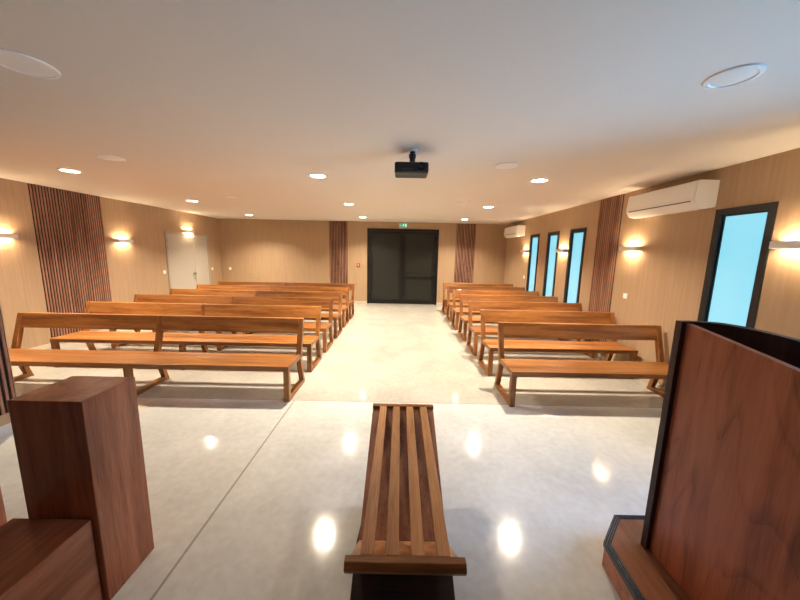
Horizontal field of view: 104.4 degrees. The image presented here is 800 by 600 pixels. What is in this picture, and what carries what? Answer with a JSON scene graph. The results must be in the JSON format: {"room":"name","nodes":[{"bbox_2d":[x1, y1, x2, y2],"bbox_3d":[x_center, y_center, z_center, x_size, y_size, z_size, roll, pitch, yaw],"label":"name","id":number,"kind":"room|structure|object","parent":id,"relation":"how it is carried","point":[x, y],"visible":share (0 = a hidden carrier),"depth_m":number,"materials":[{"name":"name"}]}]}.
{"room":"funeral chapel","nodes":[
{"label":"funeral chapel","id":0,"kind":"room"},
{"bbox_2d":[0,305,16,425],"bbox_3d":[-4.850,0.524,-1.536,2.396,2.734,8.775,1,9,0],"label":"wall","id":1,"kind":"structure","parent":0,"point":[4,419],"depth_m":2.88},
{"bbox_2d":[0,422,12,437],"bbox_3d":[-3.673,1.844,-1.297,0.012,0.100,8.697,1,9,0],"label":"baseboard","id":2,"kind":"structure","parent":1,"relation":"attached to","point":[5,429],"depth_m":2.87,"materials":[{"name":"tile"}]},
{"bbox_2d":[0,309,15,415],"bbox_3d":[-3.629,-0.167,2.480,0.017,2.530,0.600,1,9,0],"label":"panel","id":3,"kind":"object","parent":1,"relation":"attached to","point":[7,390],"visible":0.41,"depth_m":2.86,"materials":[{"name":"brown wood"}]},
{"bbox_2d":[0,178,222,348],"bbox_3d":[-6.132,-0.752,6.602,0.220,2.734,8.191,1,9,0],"label":"wall","id":4,"kind":"structure","parent":0,"point":[137,267],"depth_m":6.50,"materials":[{"name":"wood"}]},
{"bbox_2d":[0,233,17,238],"bbox_3d":[-5.968,-0.961,4.636,0.100,0.068,0.340,1,9,0],"label":"wall sconce","id":5,"kind":"object","parent":4,"relation":"attached to","point":[2,235],"visible":1,"depth_m":4.70,"materials":[{"name":"white plastic"}]},
{"bbox_2d":[27,183,75,337],"bbox_3d":[-6.016,-0.642,5.389,0.017,2.570,0.410,1,9,0],"label":"panel","id":6,"kind":"object","parent":4,"relation":"attached to","point":[43,199],"visible":0.82,"depth_m":5.35,"materials":[{"name":"brown wood"}]},
{"bbox_2d":[30,329,116,348],"bbox_3d":[-6.043,0.562,6.819,0.012,0.075,7.721,1,9,0],"label":"baseboard","id":7,"kind":"structure","parent":4,"relation":"attached to","point":[45,346],"depth_m":5.31,"materials":[{"name":"paint"}]},
{"bbox_2d":[56,188,93,331],"bbox_3d":[-6.014,-0.705,5.794,0.017,2.570,0.390,1,9,0],"label":"panel","id":8,"kind":"object","parent":4,"relation":"attached to","point":[69,202],"visible":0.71,"depth_m":5.74,"materials":[{"name":"brown wood"}]},
{"bbox_2d":[80,193,112,301],"bbox_3d":[-6.013,-0.765,6.189,0.017,2.570,0.390,1,9,0],"label":"panel","id":9,"kind":"object","parent":4,"relation":"attached to","point":[90,204],"visible":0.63,"depth_m":6.13,"materials":[{"name":"brown wood"}]},
{"bbox_2d":[115,239,132,242],"bbox_3d":[-5.961,-1.278,6.702,0.100,0.068,0.340,1,9,0],"label":"wall sconce","id":10,"kind":"object","parent":4,"relation":"attached to","point":[116,240],"visible":1,"depth_m":6.65,"materials":[{"name":"white metal"}]},
{"bbox_2d":[164,231,210,288],"bbox_3d":[-5.988,-0.815,8.918,0.066,2.160,1.760,1,9,0],"label":"door","id":11,"kind":"structure","parent":4,"relation":"in","point":[188,264],"depth_m":8.74,"materials":[{"name":"grey paint"}]},
{"bbox_2d":[0,303,662,599],"bbox_3d":[-1.300,1.408,2.586,9.971,0.120,17.116,1,9,0],"label":"floor","id":12,"kind":"structure","parent":0,"point":[254,494],"depth_m":2.62,"materials":[{"name":"concrete"}]},
{"bbox_2d":[0,487,6,526],"bbox_3d":[-2.435,0.940,1.607,0.320,1.055,0.284,1,9,0],"label":"wooden pedestal","id":13,"kind":"object","parent":12,"relation":"on","point":[3,519],"visible":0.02,"depth_m":1.78,"materials":[{"name":"brown wood"}]},
{"bbox_2d":[0,518,102,599],"bbox_3d":[-1.652,1.322,1.147,0.370,0.472,0.720,1,9,0],"label":"wooden block","id":14,"kind":"object","parent":12,"relation":"on","point":[41,559],"visible":1,"depth_m":1.35,"materials":[{"name":"brown wood"}]},
{"bbox_2d":[7,376,153,599],"bbox_3d":[-1.602,0.955,1.607,0.335,1.060,0.284,1,9,0],"label":"wooden pedestal","id":15,"kind":"object","parent":12,"relation":"on","point":[78,439],"visible":0.88,"depth_m":1.48,"materials":[{"name":"brown wood"}]},
{"bbox_2d":[8,312,304,401],"bbox_3d":[-3.146,0.674,3.856,3.737,0.870,0.639,1,9,0],"label":"pew","id":16,"kind":"object","parent":12,"relation":"on","point":[23,358],"visible":0.9,"depth_m":3.97,"materials":[{"name":"brown wood"}]},
{"bbox_2d":[50,301,321,371],"bbox_3d":[-3.143,0.537,4.747,3.737,0.870,0.639,1,9,0],"label":"pew","id":17,"kind":"object","parent":12,"relation":"on","point":[86,336],"visible":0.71,"depth_m":4.89,"materials":[{"name":"brown wood"}]},
{"bbox_2d":[109,294,333,352],"bbox_3d":[-3.140,0.400,5.638,3.737,0.870,0.639,1,9,0],"label":"pew","id":18,"kind":"object","parent":12,"relation":"on","point":[144,298],"visible":0.53,"depth_m":5.83,"materials":[{"name":"brown wood"}]},
{"bbox_2d":[152,288,341,337],"bbox_3d":[-3.138,0.263,6.529,3.737,0.870,0.639,1,9,0],"label":"pew","id":19,"kind":"object","parent":12,"relation":"on","point":[337,296],"visible":0.46,"depth_m":6.72,"materials":[{"name":"brown wood"}]},
{"bbox_2d":[196,284,348,327],"bbox_3d":[-3.135,0.127,7.420,3.737,0.870,0.639,1,9,0],"label":"pew","id":20,"kind":"object","parent":12,"relation":"on","point":[345,290],"visible":0.51,"depth_m":7.61,"materials":[{"name":"brown wood"}]},
{"bbox_2d":[218,281,354,318],"bbox_3d":[-3.132,-0.010,8.311,3.737,0.870,0.639,1,9,0],"label":"pew","id":21,"kind":"object","parent":12,"relation":"on","point":[351,286],"visible":0.41,"depth_m":8.50,"materials":[{"name":"brown wood"}]},
{"bbox_2d":[343,403,466,599],"bbox_3d":[0.017,1.206,1.866,0.500,0.550,1.348,1,9,0],"label":"slatted bench","id":22,"kind":"object","parent":12,"relation":"on","point":[402,551],"visible":1,"depth_m":1.54,"materials":[{"name":"brown wood"}]},
{"bbox_2d":[442,282,512,314],"bbox_3d":[2.360,-0.034,9.197,2.123,0.870,0.639,1,9,0],"label":"pew","id":23,"kind":"object","parent":12,"relation":"on","point":[445,285],"visible":0.51,"depth_m":9.39,"materials":[{"name":"brown wood"}]},
{"bbox_2d":[446,286,524,321],"bbox_3d":[2.357,0.103,8.306,2.123,0.870,0.639,1,9,0],"label":"pew","id":24,"kind":"object","parent":12,"relation":"on","point":[449,288],"visible":0.51,"depth_m":8.50,"materials":[{"name":"brown wood"}]},
{"bbox_2d":[451,289,539,329],"bbox_3d":[2.354,0.240,7.415,2.123,0.870,0.639,1,9,0],"label":"pew","id":25,"kind":"object","parent":12,"relation":"on","point":[456,293],"visible":0.58,"depth_m":7.60,"materials":[{"name":"brown wood"}]},
{"bbox_2d":[458,294,567,340],"bbox_3d":[2.351,0.377,6.524,2.123,0.870,0.639,1,9,0],"label":"pew","id":26,"kind":"object","parent":12,"relation":"on","point":[464,299],"visible":0.53,"depth_m":6.71,"materials":[{"name":"brown wood"}]},
{"bbox_2d":[466,301,597,357],"bbox_3d":[2.349,0.513,5.633,2.123,0.870,0.639,1,9,0],"label":"pew","id":27,"kind":"object","parent":12,"relation":"on","point":[472,305],"visible":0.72,"depth_m":5.82,"materials":[{"name":"brown wood"}]},
{"bbox_2d":[478,309,637,375],"bbox_3d":[2.346,0.650,4.742,2.123,0.870,0.639,1,9,0],"label":"pew","id":28,"kind":"object","parent":12,"relation":"on","point":[612,347],"visible":0.79,"depth_m":4.85,"materials":[{"name":"brown wood"}]},
{"bbox_2d":[494,322,668,406],"bbox_3d":[2.343,0.787,3.851,2.123,0.870,0.639,1,9,0],"label":"pew","id":29,"kind":"object","parent":12,"relation":"on","point":[654,371],"visible":0.84,"depth_m":3.96,"materials":[{"name":"brown wood"}]},
{"bbox_2d":[602,515,690,599],"bbox_3d":[1.707,1.517,1.378,1.225,0.153,1.174,1,9,0],"label":"plinth","id":30,"kind":"object","parent":12,"relation":"on","point":[634,572],"visible":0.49,"depth_m":1.64,"materials":[{"name":"brown wood"}]},
{"bbox_2d":[640,320,799,599],"bbox_3d":[1.557,0.794,1.324,0.374,1.291,0.667,1,9,0],"label":"lectern","id":31,"kind":"object","parent":12,"relation":"on","point":[722,514],"visible":1,"depth_m":1.34,"materials":[{"name":"brown wood"}]},
{"bbox_2d":[219,218,507,302],"bbox_3d":[-1.245,-1.257,10.541,9.531,2.734,0.220,1,9,0],"label":"wall","id":32,"kind":"structure","parent":0,"point":[255,250],"depth_m":10.37,"materials":[{"name":"wood"}]},
{"bbox_2d":[329,221,347,297],"bbox_3d":[-2.063,-1.333,10.412,0.600,2.570,0.017,1,9,0],"label":"panel","id":33,"kind":"object","parent":32,"relation":"attached to","point":[338,251],"visible":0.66,"depth_m":10.37,"materials":[{"name":"brown wood"}]},
{"bbox_2d":[354,301,442,304],"bbox_3d":[-1.272,0.074,10.628,9.531,0.075,0.012,1,9,0],"label":"baseboard","id":34,"kind":"structure","parent":32,"relation":"attached to","point":[354,301],"depth_m":10.62,"materials":[{"name":"paint"}]},
{"bbox_2d":[367,228,438,304],"bbox_3d":[0.084,-1.173,10.543,2.580,2.620,0.335,1,9,0],"label":"door","id":35,"kind":"structure","parent":32,"relation":"in","point":[402,264],"depth_m":10.47,"materials":[{"name":"black metal"}]},
{"bbox_2d":[399,223,406,226],"bbox_3d":[0.111,-2.466,10.218,0.260,0.125,0.040,1,9,0],"label":"exit sign","id":36,"kind":"object","parent":32,"relation":"attached to","point":[400,224],"visible":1,"depth_m":10.20,"materials":[{"name":"green plastic"}]},
{"bbox_2d":[454,223,475,282],"bbox_3d":[2.166,-1.246,10.412,0.640,2.570,0.017,1,9,0],"label":"panel","id":37,"kind":"object","parent":32,"relation":"attached to","point":[465,233],"visible":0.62,"depth_m":10.36,"materials":[{"name":"brown wood"}]},
{"bbox_2d":[0,0,799,223],"bbox_3d":[-1.242,-1.413,2.152,9.971,0.120,17.116,1,9,0],"label":"ceiling","id":38,"kind":"structure","parent":0,"point":[203,101],"depth_m":2.02,"materials":[{"name":"paint"}]},
{"bbox_2d":[0,48,60,78],"bbox_3d":[-2.074,-1.296,1.710,0.280,0.010,0.280,1,9,0],"label":"ceiling speaker","id":39,"kind":"object","parent":38,"relation":"attached to","point":[12,60],"visible":1,"depth_m":1.71},
{"bbox_2d":[56,168,82,172],"bbox_3d":[-4.371,-1.710,4.107,0.244,0.012,0.244,1,9,0],"label":"recessed light","id":40,"kind":"object","parent":38,"relation":"in","point":[60,169],"visible":1,"depth_m":4.07,"materials":[{"name":"white"}]},
{"bbox_2d":[60,169,79,172],"bbox_3d":[-4.371,-1.710,4.107,0.183,0.011,0.183,1,9,0],"label":"diffuser","id":41,"kind":"object","parent":40,"relation":"attached to","point":[65,170],"depth_m":4.09,"materials":[{"name":"white plastic"}]},
{"bbox_2d":[96,154,125,161],"bbox_3d":[-3.248,-1.593,3.489,0.250,0.010,0.250,1,9,0],"label":"ceiling speaker","id":42,"kind":"object","parent":38,"relation":"attached to","point":[106,157],"visible":1,"depth_m":3.48},
{"bbox_2d":[98,156,123,160],"bbox_3d":[-3.248,-1.592,3.489,0.216,0.008,0.216,1,9,0],"label":"grille","id":43,"kind":"object","parent":42,"relation":"attached to","point":[112,158],"depth_m":3.48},
{"bbox_2d":[308,173,326,177],"bbox_3d":[-1.088,-1.643,4.107,0.244,0.012,0.244,1,9,0],"label":"recessed light","id":44,"kind":"object","parent":38,"relation":"in","point":[314,175],"visible":1,"depth_m":4.07,"materials":[{"name":"white"}]},
{"bbox_2d":[311,175,324,177],"bbox_3d":[-1.088,-1.642,4.107,0.183,0.011,0.183,1,9,0],"label":"diffuser","id":45,"kind":"object","parent":44,"relation":"attached to","point":[314,176],"depth_m":4.11,"materials":[{"name":"white plastic"}]},
{"bbox_2d":[395,148,428,177],"bbox_3d":[0.114,-1.341,3.036,0.326,0.234,0.250,1,9,0],"label":"projector","id":46,"kind":"object","parent":38,"relation":"hanging from","point":[411,169],"visible":1,"depth_m":2.94,"materials":[{"name":"black plastic"}]},
{"bbox_2d":[495,162,518,168],"bbox_3d":[1.196,-1.499,3.469,0.250,0.010,0.250,1,9,0],"label":"ceiling speaker","id":47,"kind":"object","parent":38,"relation":"attached to","point":[508,165],"visible":1,"depth_m":3.44},
{"bbox_2d":[497,164,516,168],"bbox_3d":[1.196,-1.498,3.469,0.216,0.008,0.216,1,9,0],"label":"grille","id":48,"kind":"object","parent":47,"relation":"attached to","point":[500,166],"depth_m":3.47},
{"bbox_2d":[530,178,549,182],"bbox_3d":[1.848,-1.583,4.107,0.244,0.012,0.244,1,9,0],"label":"recessed light","id":49,"kind":"object","parent":38,"relation":"in","point":[536,180],"visible":1,"depth_m":4.08,"materials":[{"name":"white"}]},
{"bbox_2d":[532,179,546,181],"bbox_3d":[1.848,-1.582,4.107,0.183,0.011,0.183,1,9,0],"label":"diffuser","id":50,"kind":"object","parent":49,"relation":"attached to","point":[533,180],"depth_m":4.09,"materials":[{"name":"white plastic"}]},
{"bbox_2d":[702,63,767,88],"bbox_3d":[1.815,-1.212,1.690,0.244,0.012,0.244,1,9,0],"label":"ceiling speaker","id":51,"kind":"object","parent":38,"relation":"in","point":[740,74],"visible":1,"depth_m":1.67,"materials":[{"name":"white plastic"}]},
{"bbox_2d":[709,68,757,86],"bbox_3d":[1.815,-1.212,1.690,0.183,0.011,0.183,1,9,0],"label":"grille","id":52,"kind":"object","parent":51,"relation":"attached to","point":[730,77],"depth_m":1.68,"materials":[{"name":"white plastic"}]},
{"bbox_2d":[503,148,799,386],"bbox_3d":[3.604,0.095,2.389,0.220,2.734,16.716,1,9,0],"label":"wall","id":53,"kind":"structure","parent":0,"point":[663,282],"depth_m":3.98,"materials":[{"name":"wood"}]},
{"bbox_2d":[504,225,525,237],"bbox_3d":[3.410,-2.030,9.269,0.259,0.314,1.060,1,9,0],"label":"air conditioner","id":54,"kind":"object","parent":53,"relation":"attached to","point":[519,230],"visible":1,"depth_m":8.88,"materials":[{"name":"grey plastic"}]},
{"bbox_2d":[526,234,539,290],"bbox_3d":[3.632,-0.819,8.230,0.262,1.808,0.560,1,9,0],"label":"window","id":55,"kind":"structure","parent":53,"relation":"in","point":[534,239],"depth_m":8.27,"materials":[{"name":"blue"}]},
{"bbox_2d":[542,231,559,295],"bbox_3d":[3.628,-0.668,7.241,0.262,1.808,0.540,1,9,0],"label":"window","id":56,"kind":"structure","parent":53,"relation":"in","point":[553,237],"depth_m":7.27,"materials":[{"name":"blue glass"}]},
{"bbox_2d":[555,249,567,251],"bbox_3d":[3.467,-1.059,6.666,0.100,0.068,0.340,1,9,0],"label":"wall sconce","id":57,"kind":"object","parent":53,"relation":"attached to","point":[556,250],"visible":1,"depth_m":6.56,"materials":[{"name":"white metal"}]},
{"bbox_2d":[563,227,586,302],"bbox_3d":[3.625,-0.517,6.258,0.262,1.808,0.550,1,9,0],"label":"window","id":58,"kind":"structure","parent":53,"relation":"in","point":[577,238],"depth_m":6.27,"materials":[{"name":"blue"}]},
{"bbox_2d":[584,194,624,341],"bbox_3d":[3.496,-0.442,5.354,0.017,2.570,0.580,1,9,0],"label":"panel","id":59,"kind":"object","parent":53,"relation":"attached to","point":[610,211],"visible":0.66,"depth_m":5.27,"materials":[{"name":"brown wood"}]},
{"bbox_2d":[568,339,664,391],"bbox_3d":[3.461,1.423,2.482,0.012,0.075,16.496,1,9,0],"label":"baseboard","id":60,"kind":"structure","parent":53,"relation":"attached to","point":[600,356],"depth_m":4.39,"materials":[{"name":"paint"}]},
{"bbox_2d":[619,246,641,250],"bbox_3d":[3.462,-0.772,4.666,0.100,0.068,0.340,1,9,0],"label":"wall sconce","id":61,"kind":"object","parent":53,"relation":"attached to","point":[622,248],"visible":1,"depth_m":4.59,"materials":[{"name":"white metal"}]},
{"bbox_2d":[626,180,719,218],"bbox_3d":[3.394,-1.250,3.956,0.259,0.314,1.060,1,9,0],"label":"air conditioner","id":62,"kind":"object","parent":53,"relation":"attached to","point":[699,194],"visible":1,"depth_m":3.69,"materials":[{"name":"white plastic"}]},
{"bbox_2d":[697,201,778,327],"bbox_3d":[3.616,-0.061,3.293,0.262,1.808,0.570,1,9,0],"label":"window","id":63,"kind":"structure","parent":53,"relation":"in","point":[741,237],"depth_m":3.24,"materials":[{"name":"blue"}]},
{"bbox_2d":[769,241,799,248],"bbox_3d":[3.456,-0.479,2.693,0.100,0.068,0.340,1,9,0],"label":"wall sconce","id":64,"kind":"object","parent":53,"relation":"attached to","point":[773,244],"visible":1,"depth_m":2.75,"materials":[{"name":"white metal"}]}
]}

